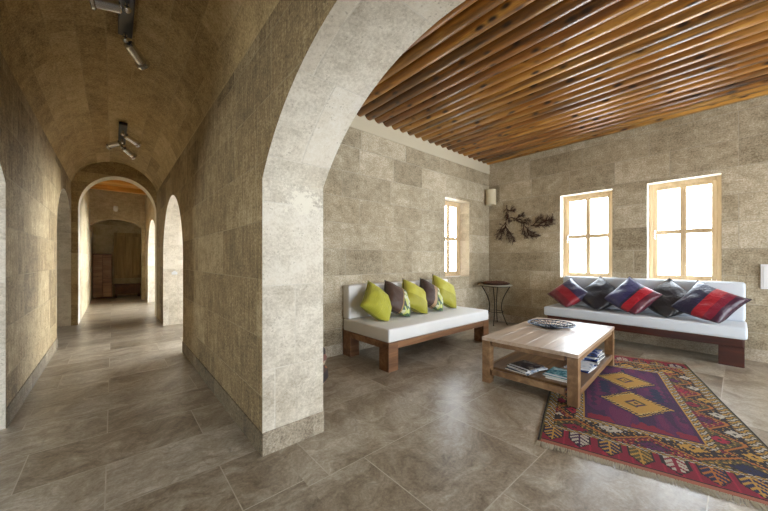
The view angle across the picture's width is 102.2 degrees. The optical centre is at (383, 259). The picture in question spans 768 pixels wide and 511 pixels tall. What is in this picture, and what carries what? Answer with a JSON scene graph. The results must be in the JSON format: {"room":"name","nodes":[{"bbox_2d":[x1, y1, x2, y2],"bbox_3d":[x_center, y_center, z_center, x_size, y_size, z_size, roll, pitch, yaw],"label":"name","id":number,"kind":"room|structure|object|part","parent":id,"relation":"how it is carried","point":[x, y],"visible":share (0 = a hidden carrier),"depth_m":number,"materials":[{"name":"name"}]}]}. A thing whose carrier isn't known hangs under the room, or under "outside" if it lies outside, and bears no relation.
{"room":"living room","nodes":[
{"label":"living room","id":0,"kind":"room"},
{"bbox_2d":[0,51,70,429],"bbox_3d":[-2.118,-0.480,1.230,0.420,3.360,11.440,0,0,-41],"label":"wall","id":1,"kind":"structure","parent":0,"point":[35,187],"depth_m":2.77,"materials":[{"name":"stone"}]},
{"bbox_2d":[6,338,57,427],"bbox_3d":[-3.569,1.129,3.215,0.008,0.142,2.680,0,0,-41],"label":"baseboard","id":2,"kind":"structure","parent":1,"relation":"attached to","point":[17,401],"depth_m":2.73,"materials":[{"name":"beige stone"}]},
{"bbox_2d":[80,189,92,320],"bbox_3d":[-7.761,-0.480,7.826,0.415,3.360,5.200,0,0,-41],"label":"wall","id":3,"kind":"structure","parent":0,"point":[85,202],"depth_m":7.26,"materials":[{"name":"stone"}]},
{"bbox_2d":[71,162,155,325],"bbox_3d":[-5.367,-0.480,6.226,2.103,3.360,0.360,0,0,-41],"label":"wall","id":4,"kind":"structure","parent":0,"point":[93,174],"depth_m":5.84,"materials":[{"name":"stone"}]},
{"bbox_2d":[93,220,140,296],"bbox_3d":[-8.873,-0.480,10.308,2.008,3.360,0.200,0,0,-41],"label":"wall","id":5,"kind":"structure","parent":0,"point":[103,231],"depth_m":10.16,"materials":[{"name":"stone"}]},
{"bbox_2d":[114,232,140,277],"bbox_3d":[-8.578,-0.150,10.374,0.700,1.500,0.084,0,0,-41],"label":"panelled door","id":6,"kind":"structure","parent":5,"relation":"in","point":[127,246],"depth_m":10.34,"materials":[{"name":"brown wood"}]},
{"bbox_3d":[-8.717,-0.140,10.207,0.170,1.280,0.015,0,0,-41],"label":"panel","id":7,"kind":"part","parent":6,"relation":"part of","materials":[{"name":"brown wood"}]},
{"bbox_3d":[-8.551,-0.140,10.352,0.170,1.280,0.015,0,0,-41],"label":"panel","id":8,"kind":"part","parent":6,"relation":"part of","materials":[{"name":"brown wood"}]},
{"bbox_3d":[-8.386,-0.140,10.496,0.170,1.280,0.015,0,0,-41],"label":"panel","id":9,"kind":"part","parent":6,"relation":"part of","materials":[{"name":"brown wood"}]},
{"bbox_2d":[90,189,144,301],"bbox_3d":[-7.868,-0.480,9.194,1.225,3.360,0.300,0,0,-41],"label":"wall","id":10,"kind":"structure","parent":0,"point":[131,206],"depth_m":9.12,"materials":[{"name":"stone"}]},
{"bbox_2d":[97,182,139,188],"bbox_3d":[-6.601,-2.060,7.744,1.225,0.080,3.550,0,0,-41],"label":"ceiling","id":11,"kind":"structure","parent":0,"point":[101,183],"depth_m":8.40,"materials":[{"name":"brown wood"}]},
{"bbox_2d":[90,184,146,194],"bbox_3d":[-7.341,-1.960,8.591,1.223,0.120,0.160,0,0,-41],"label":"beam","id":12,"kind":"structure","parent":11,"relation":"attached to","point":[96,186],"depth_m":8.52,"materials":[{"name":"brown wood"}]},
{"bbox_2d":[102,180,136,186],"bbox_3d":[-6.617,-1.960,7.763,1.223,0.120,0.160,0,0,-41],"label":"beam","id":13,"kind":"structure","parent":11,"relation":"attached to","point":[119,182],"depth_m":7.70,"materials":[{"name":"brown wood"}]},
{"bbox_2d":[0,0,279,191],"bbox_3d":[-1.485,-1.783,1.784,1.262,0.733,11.440,0,0,-41],"label":"vault","id":14,"kind":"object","parent":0,"point":[70,61],"visible":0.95,"depth_m":2.80,"materials":[{"name":"stone"}]},
{"bbox_2d":[89,0,149,69],"bbox_3d":[-1.895,-1.788,2.221,0.303,0.254,1.131,0,0,-34],"label":"track light","id":15,"kind":"object","parent":14,"relation":"attached to","point":[125,9],"visible":1,"depth_m":2.37,"materials":[{"name":"grey metal"}]},
{"bbox_3d":[-2.086,-1.794,2.500,0.048,0.079,0.048,0,0,-41],"label":"swivel arm","id":16,"kind":"part","parent":15,"relation":"part of","materials":[{"name":"silver metal"}]},
{"bbox_3d":[-1.823,-1.794,2.199,0.048,0.079,0.048,0,0,-41],"label":"swivel arm","id":17,"kind":"part","parent":15,"relation":"part of","materials":[{"name":"silver metal"}]},
{"bbox_2d":[105,121,141,158],"bbox_3d":[-3.894,-1.781,4.626,0.416,0.268,1.092,0,0,-41],"label":"track light","id":18,"kind":"object","parent":14,"relation":"attached to","point":[123,136],"visible":1,"depth_m":4.62,"materials":[{"name":"grey metal"}]},
{"bbox_2d":[145,195,154,301],"bbox_3d":[-6.001,-0.480,8.269,0.368,3.360,3.550,0,0,-41],"label":"wall","id":19,"kind":"structure","parent":0,"point":[149,209],"depth_m":8.81,"materials":[{"name":"stone"}]},
{"bbox_2d":[156,0,465,433],"bbox_3d":[-0.851,-0.480,2.337,0.421,3.360,11.440,0,0,-41],"label":"wall","id":20,"kind":"structure","parent":0,"point":[239,212],"depth_m":2.03,"materials":[{"name":"stone"}]},
{"bbox_2d":[182,341,262,456],"bbox_3d":[-1.683,1.129,2.963,0.008,0.142,2.863,0,0,-41],"label":"baseboard","id":21,"kind":"structure","parent":20,"relation":"attached to","point":[253,434],"depth_m":2.40,"materials":[{"name":"beige stone"}]},
{"bbox_2d":[263,411,323,456],"bbox_3d":[-0.582,1.129,2.029,0.421,0.142,0.008,0,0,-41],"label":"baseboard","id":22,"kind":"object","parent":20,"relation":"attached to","point":[274,440],"visible":1,"depth_m":2.01,"materials":[{"name":"stone"}]},
{"bbox_2d":[0,295,767,510],"bbox_3d":[-2.398,1.260,4.445,10.240,0.120,17.550,0,0,-41],"label":"floor","id":23,"kind":"structure","parent":0,"point":[118,418],"depth_m":2.06,"materials":[{"name":"tile"}]},
{"bbox_2d":[93,254,111,298],"bbox_3d":[-8.913,0.500,9.824,0.450,1.400,0.435,0,0,-41],"label":"cabinet","id":24,"kind":"object","parent":23,"relation":"on","point":[102,263],"visible":1,"depth_m":9.68,"materials":[{"name":"wood"}]},
{"bbox_3d":[-8.870,0.495,9.607,0.210,1.310,0.017,0,0,-41],"label":"door","id":25,"kind":"part","parent":24,"relation":"part of","materials":[{"name":"brown wood"}]},
{"bbox_3d":[-8.704,0.495,9.752,0.210,1.310,0.017,0,0,-41],"label":"door","id":26,"kind":"part","parent":24,"relation":"part of","materials":[{"name":"brown wood"}]},
{"bbox_2d":[114,283,140,297],"bbox_3d":[-8.417,0.990,10.175,0.660,0.420,0.340,0,0,-41],"label":"bench","id":27,"kind":"object","parent":23,"relation":"on","point":[129,288],"visible":1,"depth_m":10.06,"materials":[{"name":"brown wood"}]},
{"bbox_3d":[-8.417,0.810,10.175,0.660,0.060,0.340,0,0,-41],"label":"bench seat","id":28,"kind":"part","parent":27,"relation":"part of","materials":[{"name":"brown wood"}]},
{"bbox_3d":[-8.420,0.971,10.179,0.620,0.258,0.290,0,0,-41],"label":"bench panel","id":29,"kind":"part","parent":27,"relation":"part of","materials":[{"name":"brown wood"}]},
{"bbox_2d":[323,347,328,384],"bbox_3d":[-0.734,0.975,2.944,0.410,0.450,0.410,0,0,-41],"label":"jar","id":30,"kind":"object","parent":23,"relation":"on","point":[325,369],"visible":0.11,"depth_m":2.90,"materials":[{"name":"ceramic"}]},
{"bbox_2d":[343,279,488,372],"bbox_3d":[0.516,0.759,4.280,2.000,0.882,0.875,0,0,-41],"label":"bench sofa","id":31,"kind":"object","parent":23,"relation":"on","point":[399,331],"visible":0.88,"depth_m":3.87,"materials":[{"name":"white fabric"}]},
{"bbox_3d":[-0.416,1.047,3.933,0.140,0.306,0.160,0,0,-41],"label":"leg","id":32,"kind":"part","parent":31,"relation":"part of","materials":[{"name":"brown wood"}]},
{"bbox_2d":[360,281,391,320],"bbox_3d":[-0.079,0.498,3.850,0.337,0.482,0.562,0,0,10],"label":"cushion","id":33,"kind":"object","parent":31,"relation":"on","point":[375,302],"visible":0.94,"depth_m":3.73,"materials":[{"name":"yellow fabric"}]},
{"bbox_3d":[0.051,1.047,3.398,0.140,0.306,0.160,0,0,-41],"label":"leg","id":34,"kind":"part","parent":31,"relation":"part of","materials":[{"name":"brown wood"}]},
{"bbox_2d":[343,279,447,318],"bbox_3d":[0.272,0.529,4.558,2.000,0.422,0.135,0,0,-41],"label":"cushion","id":35,"kind":"object","parent":31,"relation":"on","point":[353,294],"depth_m":3.93,"materials":[{"name":"white fabric"}]},
{"bbox_2d":[384,280,409,316],"bbox_3d":[0.171,0.500,4.089,0.556,0.474,0.318,0,0,-26],"label":"cushion","id":36,"kind":"object","parent":31,"relation":"on","point":[399,300],"visible":0.76,"depth_m":3.99,"materials":[{"name":"black fabric"}]},
{"bbox_2d":[402,278,427,313],"bbox_3d":[0.427,0.498,4.313,0.556,0.481,0.326,0,0,-24],"label":"cushion","id":37,"kind":"object","parent":31,"relation":"on","point":[416,294],"visible":0.84,"depth_m":4.22,"materials":[{"name":"yellow fabric"}]},
{"bbox_2d":[344,305,487,342],"bbox_3d":[0.517,0.816,4.278,2.000,0.148,0.870,0,0,-41],"label":"seat cushion","id":38,"kind":"object","parent":31,"relation":"on","point":[399,329],"depth_m":3.80,"materials":[{"name":"white fabric"}]},
{"bbox_3d":[0.517,0.928,4.278,1.990,0.073,0.860,0,0,-41],"label":"frame","id":39,"kind":"part","parent":31,"relation":"part of","materials":[{"name":"brown wood"}]},
{"bbox_2d":[419,278,442,310],"bbox_3d":[0.692,0.499,4.541,0.556,0.476,0.319,0,0,-25],"label":"cushion","id":40,"kind":"object","parent":31,"relation":"on","point":[434,299],"visible":0.74,"depth_m":4.44,"materials":[{"name":"black fabric"}]},
{"bbox_2d":[432,274,456,308],"bbox_3d":[0.926,0.477,4.760,0.609,0.520,0.314,0,0,-31],"label":"cushion","id":41,"kind":"object","parent":31,"relation":"on","point":[447,291],"visible":0.75,"depth_m":4.67,"materials":[{"name":"yellow fabric"}]},
{"bbox_3d":[1.451,1.047,4.622,0.140,0.306,0.160,0,0,-41],"label":"leg","id":42,"kind":"part","parent":31,"relation":"part of","materials":[{"name":"brown wood"}]},
{"bbox_2d":[479,283,512,325],"bbox_3d":[2.091,0.830,5.813,0.604,0.748,0.604,0,0,-41],"label":"side table","id":43,"kind":"object","parent":23,"relation":"on","point":[481,284],"visible":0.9,"depth_m":5.71,"materials":[{"name":"black metal"}]},
{"bbox_3d":[2.005,0.842,5.655,0.017,0.724,0.166,0,0,29],"label":"leg","id":44,"kind":"part","parent":43,"relation":"part of","materials":[{"name":"metal"}]},
{"bbox_2d":[481,280,509,284],"bbox_3d":[2.091,0.419,5.813,0.516,0.073,0.516,0,0,-41],"label":"round tray","id":45,"kind":"object","parent":43,"relation":"on","point":[496,282],"visible":1,"depth_m":5.67,"materials":[{"name":"wood"}]},
{"bbox_3d":[2.091,0.441,5.813,0.516,0.030,0.516,0,0,-41],"label":"tray dish","id":46,"kind":"part","parent":45,"relation":"part of","materials":[{"name":"wood"}]},
{"bbox_3d":[2.178,0.842,5.970,0.017,0.724,0.166,0,0,29],"label":"leg","id":47,"kind":"part","parent":43,"relation":"part of","materials":[{"name":"metal"}]},
{"bbox_3d":[2.248,0.842,5.726,0.166,0.724,0.017,0,0,29],"label":"leg","id":48,"kind":"part","parent":43,"relation":"part of","materials":[{"name":"metal"}]},
{"bbox_2d":[482,317,614,407],"bbox_3d":[1.797,0.979,3.299,1.506,0.442,0.831,0,0,-44],"label":"coffee table","id":49,"kind":"object","parent":23,"relation":"on","point":[549,348],"visible":0.91,"depth_m":2.97,"materials":[{"name":"brown wood"}]},
{"bbox_3d":[1.028,0.996,3.067,0.080,0.409,0.080,0,0,-44],"label":"leg","id":50,"kind":"part","parent":49,"relation":"part of","materials":[{"name":"brown wood"}]},
{"bbox_2d":[505,367,538,375],"bbox_3d":[1.370,1.056,3.020,0.300,0.012,0.230,0,0,-34],"label":"magazine","id":51,"kind":"object","parent":49,"relation":"on","point":[507,368],"visible":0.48,"depth_m":2.93,"materials":[{"name":"beige paper"}]},
{"bbox_2d":[508,366,547,373],"bbox_3d":[1.398,1.044,3.020,0.290,0.012,0.220,0,0,-22],"label":"magazine","id":52,"kind":"object","parent":51,"relation":"on","point":[542,368],"visible":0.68,"depth_m":2.94,"materials":[{"name":"beige paper"}]},
{"bbox_2d":[506,360,543,371],"bbox_3d":[1.377,1.032,3.027,0.280,0.010,0.210,0,0,-30],"label":"magazine","id":53,"kind":"object","parent":52,"relation":"on","point":[524,365],"visible":1,"depth_m":3.02,"materials":[{"name":"beige paper"}]},
{"bbox_2d":[493,351,608,387],"bbox_3d":[1.797,1.074,3.299,1.306,0.022,0.770,0,0,-44],"label":"shelf","id":54,"kind":"object","parent":49,"relation":"attached to","point":[500,364],"depth_m":3.15,"materials":[{"name":"brown wood"}]},
{"bbox_2d":[527,319,575,328],"bbox_3d":[1.874,0.732,3.478,0.480,0.052,0.480,0,0,-21],"label":"dish","id":55,"kind":"object","parent":49,"relation":"on","point":[536,323],"visible":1,"depth_m":3.51,"materials":[{"name":"ceramic"}]},
{"bbox_3d":[1.797,1.084,3.299,1.498,0.052,0.824,0,0,-44],"label":"shelf rail","id":56,"kind":"part","parent":49,"relation":"part of","materials":[{"name":"brown wood"}]},
{"bbox_2d":[545,376,566,382],"bbox_3d":[1.637,1.056,2.834,0.230,0.013,0.300,0,0,41],"label":"magazine","id":57,"kind":"object","parent":49,"relation":"on","point":[545,376],"visible":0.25,"depth_m":2.75,"materials":[{"name":"beige paper"}]},
{"bbox_2d":[543,367,566,380],"bbox_3d":[1.616,1.042,2.841,0.280,0.012,0.210,0,0,-42],"label":"magazine","id":58,"kind":"object","parent":57,"relation":"on","point":[554,372],"visible":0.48,"depth_m":2.83,"materials":[{"name":"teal paper"}]},
{"bbox_3d":[1.552,0.990,2.534,0.080,0.398,0.080,0,0,-44],"label":"leg","id":59,"kind":"part","parent":49,"relation":"part of","materials":[{"name":"brown wood"}]},
{"bbox_2d":[564,365,597,372],"bbox_3d":[1.950,1.056,3.071,0.280,0.014,0.210,0,0,-40],"label":"magazine","id":60,"kind":"object","parent":49,"relation":"on","point":[594,366],"visible":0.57,"depth_m":2.98,"materials":[{"name":"beige paper"}]},
{"bbox_2d":[566,361,593,370],"bbox_3d":[1.954,1.042,3.082,0.200,0.012,0.270,0,0,41],"label":"magazine","id":61,"kind":"object","parent":60,"relation":"on","point":[585,365],"visible":0.61,"depth_m":3.04,"materials":[{"name":"beige paper"}]},
{"bbox_3d":[2.566,0.990,3.530,0.080,0.398,0.080,0,0,-44],"label":"leg","id":62,"kind":"part","parent":49,"relation":"part of","materials":[{"name":"brown wood"}]},
{"bbox_3d":[2.186,1.054,3.331,0.230,0.016,0.300,0,0,42],"label":"magazine","id":63,"kind":"object","parent":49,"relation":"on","visible":0},
{"bbox_2d":[582,355,604,362],"bbox_3d":[2.200,1.038,3.331,0.300,0.014,0.230,0,0,-41],"label":"magazine","id":64,"kind":"object","parent":63,"relation":"on","point":[602,356],"visible":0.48,"depth_m":3.23,"materials":[{"name":"beige paper"}]},
{"bbox_2d":[583,358,598,361],"bbox_3d":[2.172,1.022,3.331,0.230,0.018,0.300,0,0,40],"label":"magazine","id":65,"kind":"object","parent":64,"relation":"on","point":[597,359],"visible":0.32,"depth_m":3.18,"materials":[{"name":"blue paper"}]},
{"bbox_2d":[585,352,603,359],"bbox_3d":[2.186,1.006,3.331,0.300,0.012,0.230,0,0,-39],"label":"magazine","id":66,"kind":"object","parent":65,"relation":"on","point":[602,353],"visible":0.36,"depth_m":3.21,"materials":[{"name":"beige paper"}]},
{"bbox_3d":[2.186,0.992,3.345,0.230,0.012,0.300,0,0,38],"label":"magazine","id":67,"kind":"object","parent":66,"relation":"on","visible":0},
{"bbox_2d":[587,349,601,356],"bbox_3d":[2.183,0.979,3.327,0.230,0.014,0.300,0,0,44],"label":"magazine","id":68,"kind":"object","parent":67,"relation":"on","point":[596,352],"visible":0.36,"depth_m":3.23,"materials":[{"name":"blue paper"}]},
{"bbox_2d":[544,276,747,367],"bbox_3d":[3.430,0.733,4.300,0.605,0.935,2.090,0,0,-41],"label":"bench sofa","id":69,"kind":"object","parent":23,"relation":"on","point":[730,335],"visible":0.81,"depth_m":3.87,"materials":[{"name":"grey fabric"}]},
{"bbox_2d":[548,278,586,306],"bbox_3d":[2.875,0.494,4.825,0.322,0.437,0.546,0,0,-14],"label":"cushion","id":70,"kind":"object","parent":69,"relation":"on","point":[569,293],"visible":0.99,"depth_m":4.76,"materials":[{"name":"red fabric"}]},
{"bbox_2d":[582,276,615,309],"bbox_3d":[3.177,0.479,4.570,0.358,0.470,0.604,0,0,-14],"label":"cushion","id":71,"kind":"object","parent":69,"relation":"on","point":[599,289],"visible":0.75,"depth_m":4.52,"materials":[{"name":"grey fabric"}]},
{"bbox_2d":[605,276,661,313],"bbox_3d":[3.388,0.472,4.237,0.341,0.482,0.611,0,0,-20],"label":"cushion","id":72,"kind":"object","parent":69,"relation":"on","point":[631,296],"visible":1,"depth_m":4.17,"materials":[{"name":"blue fabric"}]},
{"bbox_3d":[3.447,0.916,4.315,0.510,0.098,2.030,0,0,-41],"label":"frame","id":73,"kind":"part","parent":69,"relation":"part of","materials":[{"name":"brown wood"}]},
{"bbox_2d":[544,303,747,339],"bbox_3d":[3.428,0.797,4.298,0.600,0.135,2.090,0,0,-41],"label":"seat cushion","id":74,"kind":"object","parent":69,"relation":"on","point":[729,329],"depth_m":3.94,"materials":[{"name":"grey fabric"}]},
{"bbox_2d":[563,276,745,321],"bbox_3d":[3.639,0.496,4.410,0.145,0.463,1.960,0,0,-41],"label":"cushion","id":75,"kind":"object","parent":69,"relation":"on","point":[737,288],"depth_m":4.03,"materials":[{"name":"fabric"}]},
{"bbox_2d":[648,278,687,316],"bbox_3d":[3.678,0.476,4.012,0.374,0.478,0.611,0,0,-10],"label":"cushion","id":76,"kind":"object","parent":69,"relation":"on","point":[671,292],"visible":0.59,"depth_m":3.96,"materials":[{"name":"black fabric"}]},
{"bbox_2d":[672,280,751,322],"bbox_3d":[3.860,0.484,3.699,0.358,0.456,0.606,0,0,-22],"label":"cushion","id":77,"kind":"object","parent":69,"relation":"on","point":[703,301],"visible":1,"depth_m":3.63,"materials":[{"name":"blue fabric"}]},
{"bbox_3d":[3.977,1.034,3.549,0.140,0.333,0.200,0,0,-41],"label":"leg","id":78,"kind":"part","parent":69,"relation":"part of","materials":[{"name":"brown wood"}]},
{"bbox_2d":[535,354,767,510],"bbox_3d":[2.230,1.195,2.798,1.266,0.009,2.694,0,0,33],"label":"rug","id":79,"kind":"object","parent":23,"relation":"on","point":[655,417],"visible":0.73,"depth_m":2.14,"materials":[{"name":"fabric"}]},
{"bbox_2d":[323,127,488,357],"bbox_3d":[0.300,-0.480,4.859,4.632,3.360,0.278,0,0,-41],"label":"wall","id":80,"kind":"structure","parent":0,"point":[384,200],"depth_m":4.54,"materials":[{"name":"stone"}]},
{"bbox_2d":[350,114,489,173],"bbox_3d":[0.391,-1.865,4.754,4.631,0.270,0.016,0,0,-41],"label":"trim","id":81,"kind":"structure","parent":80,"relation":"attached to","point":[362,123],"depth_m":4.80,"materials":[{"name":"beige paint"}]},
{"bbox_2d":[445,201,459,275],"bbox_3d":[1.193,-0.398,5.738,0.728,1.383,0.090,0,0,-41],"label":"window","id":82,"kind":"structure","parent":80,"relation":"in","point":[448,204],"depth_m":5.85,"materials":[{"name":"brown wood"}]},
{"bbox_2d":[489,95,767,350],"bbox_3d":[4.345,-0.480,3.918,0.220,3.360,6.980,0,0,-41],"label":"wall","id":83,"kind":"structure","parent":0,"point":[730,141],"depth_m":4.54,"materials":[{"name":"stone"}]},
{"bbox_2d":[486,189,495,205],"bbox_3d":[2.117,-1.235,6.135,0.213,0.310,0.200,0,0,-41],"label":"wall sconce","id":84,"kind":"object","parent":83,"relation":"attached to","point":[490,193],"visible":1,"depth_m":6.05,"materials":[{"name":"stone"}]},
{"bbox_2d":[494,205,554,245],"bbox_3d":[2.565,-0.664,5.738,0.021,0.785,1.166,0,0,-41],"label":"sculpture","id":85,"kind":"object","parent":83,"relation":"attached to","point":[551,220],"visible":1,"depth_m":5.72,"materials":[{"name":"metal"}]},
{"bbox_3d":[2.565,-0.709,5.741,0.016,0.695,0.999,0,0,-41],"label":"stem","id":86,"kind":"part","parent":85,"relation":"part of","materials":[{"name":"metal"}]},
{"bbox_2d":[564,191,611,276],"bbox_3d":[3.362,-0.398,5.111,0.090,1.383,0.728,0,0,-41],"label":"window","id":87,"kind":"structure","parent":83,"relation":"attached to","point":[587,197],"depth_m":5.11,"materials":[{"name":"brown wood"}]},
{"bbox_2d":[489,312,767,362],"bbox_3d":[4.341,1.129,3.749,0.008,0.142,6.730,0,0,-41],"label":"baseboard","id":88,"kind":"structure","parent":83,"relation":"attached to","point":[757,355],"depth_m":4.24,"materials":[{"name":"stone"}]},
{"bbox_2d":[649,175,721,280],"bbox_3d":[4.109,-0.398,4.256,0.090,1.383,0.718,0,0,-41],"label":"window","id":89,"kind":"structure","parent":83,"relation":"attached to","point":[716,181],"depth_m":4.25,"materials":[{"name":"brown wood"}]},
{"bbox_2d":[761,264,767,288],"bbox_3d":[4.528,0.195,3.520,0.026,0.290,0.320,0,0,-41],"label":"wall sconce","id":90,"kind":"object","parent":83,"relation":"attached to","point":[764,267],"visible":1,"depth_m":3.61,"materials":[{"name":"white plastic"}]},
{"bbox_3d":[4.520,0.195,3.513,0.004,0.250,0.280,0,0,-41],"label":"panel lid","id":91,"kind":"part","parent":90,"relation":"part of","materials":[{"name":"white plastic"}]},
{"bbox_3d":[2.601,-2.087,2.227,4.632,0.065,6.730,0,0,-41],"label":"ceiling","id":92,"kind":"structure","parent":0,"visible":0},
{"bbox_2d":[375,0,505,86],"bbox_3d":[1.643,-1.974,1.380,0.146,0.144,6.711,0,0,-41],"label":"pole","id":93,"kind":"object","parent":92,"relation":"attached to","point":[479,8],"visible":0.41,"depth_m":2.63,"materials":[{"name":"brown wood"}]},
{"bbox_2d":[404,0,476,52],"bbox_3d":[1.523,-1.974,1.275,0.147,0.144,6.711,0,0,-41],"label":"pole","id":94,"kind":"object","parent":92,"relation":"attached to","point":[467,3],"visible":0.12,"depth_m":2.46,"materials":[{"name":"brown wood"}]},
{"bbox_2d":[361,0,534,106],"bbox_3d":[1.764,-1.974,1.485,0.144,0.141,6.711,0,0,-41],"label":"pole","id":95,"kind":"object","parent":92,"relation":"attached to","point":[507,8],"visible":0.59,"depth_m":2.75,"materials":[{"name":"brown wood"}]},
{"bbox_2d":[357,0,562,116],"bbox_3d":[1.884,-1.974,1.590,0.145,0.142,6.711,0,0,-41],"label":"pole","id":96,"kind":"object","parent":92,"relation":"attached to","point":[536,7],"visible":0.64,"depth_m":2.83,"materials":[{"name":"brown wood"}]},
{"bbox_2d":[365,0,591,119],"bbox_3d":[2.004,-1.973,1.695,0.145,0.141,6.711,0,0,-41],"label":"pole","id":97,"kind":"object","parent":92,"relation":"attached to","point":[564,7],"visible":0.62,"depth_m":2.85,"materials":[{"name":"brown wood"}]},
{"bbox_2d":[375,0,620,123],"bbox_3d":[2.124,-1.974,1.801,0.144,0.141,6.711,0,0,-41],"label":"pole","id":98,"kind":"object","parent":92,"relation":"attached to","point":[592,7],"visible":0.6,"depth_m":2.86,"materials":[{"name":"brown wood"}]},
{"bbox_2d":[383,0,648,126],"bbox_3d":[2.245,-1.974,1.906,0.145,0.142,6.711,0,0,-41],"label":"pole","id":99,"kind":"object","parent":92,"relation":"attached to","point":[622,6],"visible":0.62,"depth_m":2.88,"materials":[{"name":"brown wood"}]},
{"bbox_2d":[392,0,677,129],"bbox_3d":[2.365,-1.974,2.011,0.145,0.142,6.711,0,0,-41],"label":"pole","id":100,"kind":"object","parent":92,"relation":"attached to","point":[650,6],"visible":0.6,"depth_m":2.89,"materials":[{"name":"brown wood"}]},
{"bbox_2d":[400,0,706,132],"bbox_3d":[2.485,-1.974,2.116,0.144,0.140,6.711,0,0,-41],"label":"pole","id":101,"kind":"object","parent":92,"relation":"attached to","point":[678,6],"visible":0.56,"depth_m":2.89,"materials":[{"name":"brown wood"}]},
{"bbox_2d":[407,0,735,135],"bbox_3d":[2.606,-1.973,2.221,0.145,0.142,6.711,0,0,-41],"label":"pole","id":102,"kind":"object","parent":92,"relation":"attached to","point":[709,5],"visible":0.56,"depth_m":2.92,"materials":[{"name":"brown wood"}]},
{"bbox_2d":[414,0,764,137],"bbox_3d":[2.727,-1.975,2.327,0.146,0.143,6.711,0,0,-41],"label":"pole","id":103,"kind":"object","parent":92,"relation":"attached to","point":[737,5],"visible":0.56,"depth_m":2.93,"materials":[{"name":"brown wood"}]},
{"bbox_2d":[421,0,767,140],"bbox_3d":[2.846,-1.974,2.432,0.145,0.142,6.711,0,0,-41],"label":"pole","id":104,"kind":"object","parent":92,"relation":"attached to","point":[755,9],"visible":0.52,"depth_m":2.98,"materials":[{"name":"brown wood"}]},
{"bbox_2d":[428,10,767,143],"bbox_3d":[2.967,-1.974,2.537,0.145,0.143,6.711,0,0,-41],"label":"pole","id":105,"kind":"object","parent":92,"relation":"attached to","point":[761,17],"visible":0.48,"depth_m":3.10,"materials":[{"name":"brown wood"}]},
{"bbox_2d":[434,21,767,145],"bbox_3d":[3.087,-1.974,2.642,0.144,0.141,6.711,0,0,-41],"label":"pole","id":106,"kind":"object","parent":92,"relation":"attached to","point":[763,26],"visible":0.5,"depth_m":3.21,"materials":[{"name":"brown wood"}]},
{"bbox_2d":[441,30,767,147],"bbox_3d":[3.208,-1.974,2.748,0.146,0.143,6.711,0,0,-41],"label":"pole","id":107,"kind":"object","parent":92,"relation":"attached to","point":[763,35],"visible":0.59,"depth_m":3.33,"materials":[{"name":"brown wood"}]},
{"bbox_2d":[446,38,767,149],"bbox_3d":[3.329,-1.975,2.853,0.144,0.141,6.711,0,0,-41],"label":"pole","id":108,"kind":"object","parent":92,"relation":"attached to","point":[763,43],"visible":0.43,"depth_m":3.44,"materials":[{"name":"brown wood"}]},
{"bbox_2d":[452,46,767,151],"bbox_3d":[3.448,-1.974,2.958,0.146,0.143,6.711,0,0,-41],"label":"pole","id":109,"kind":"object","parent":92,"relation":"attached to","point":[763,51],"visible":0.36,"depth_m":3.55,"materials":[{"name":"brown wood"}]},
{"bbox_2d":[458,54,767,153],"bbox_3d":[3.569,-1.975,3.064,0.145,0.142,6.711,0,0,-41],"label":"pole","id":110,"kind":"object","parent":92,"relation":"attached to","point":[763,58],"visible":0.5,"depth_m":3.69,"materials":[{"name":"brown wood"}]},
{"bbox_2d":[463,61,767,155],"bbox_3d":[3.689,-1.974,3.168,0.145,0.141,6.711,0,0,-41],"label":"pole","id":111,"kind":"object","parent":92,"relation":"attached to","point":[762,65],"visible":0.48,"depth_m":3.79,"materials":[{"name":"brown wood"}]},
{"bbox_2d":[468,67,767,157],"bbox_3d":[3.809,-1.974,3.274,0.144,0.140,6.711,0,0,-41],"label":"pole","id":112,"kind":"object","parent":92,"relation":"attached to","point":[760,72],"visible":0.49,"depth_m":3.90,"materials":[{"name":"brown wood"}]},
{"bbox_2d":[473,74,767,159],"bbox_3d":[3.930,-1.975,3.380,0.145,0.142,6.711,0,0,-41],"label":"pole","id":113,"kind":"object","parent":92,"relation":"attached to","point":[765,76],"visible":0.37,"depth_m":4.01,"materials":[{"name":"brown wood"}]},
{"bbox_2d":[477,79,767,161],"bbox_3d":[4.050,-1.974,3.484,0.145,0.142,6.711,0,0,-41],"label":"pole","id":114,"kind":"object","parent":92,"relation":"attached to","point":[764,82],"visible":0.47,"depth_m":4.12,"materials":[{"name":"brown wood"}]},
{"bbox_2d":[482,85,767,162],"bbox_3d":[4.170,-1.974,3.589,0.144,0.141,6.711,0,0,-41],"label":"pole","id":115,"kind":"object","parent":92,"relation":"attached to","point":[762,88],"visible":0.48,"depth_m":4.24,"materials":[{"name":"brown wood"}]},
{"bbox_2d":[487,90,767,164],"bbox_3d":[4.291,-1.974,3.695,0.144,0.141,6.711,0,0,-41],"label":"pole","id":116,"kind":"object","parent":92,"relation":"attached to","point":[762,93],"visible":0.49,"depth_m":4.33,"materials":[{"name":"brown wood"}]}
]}

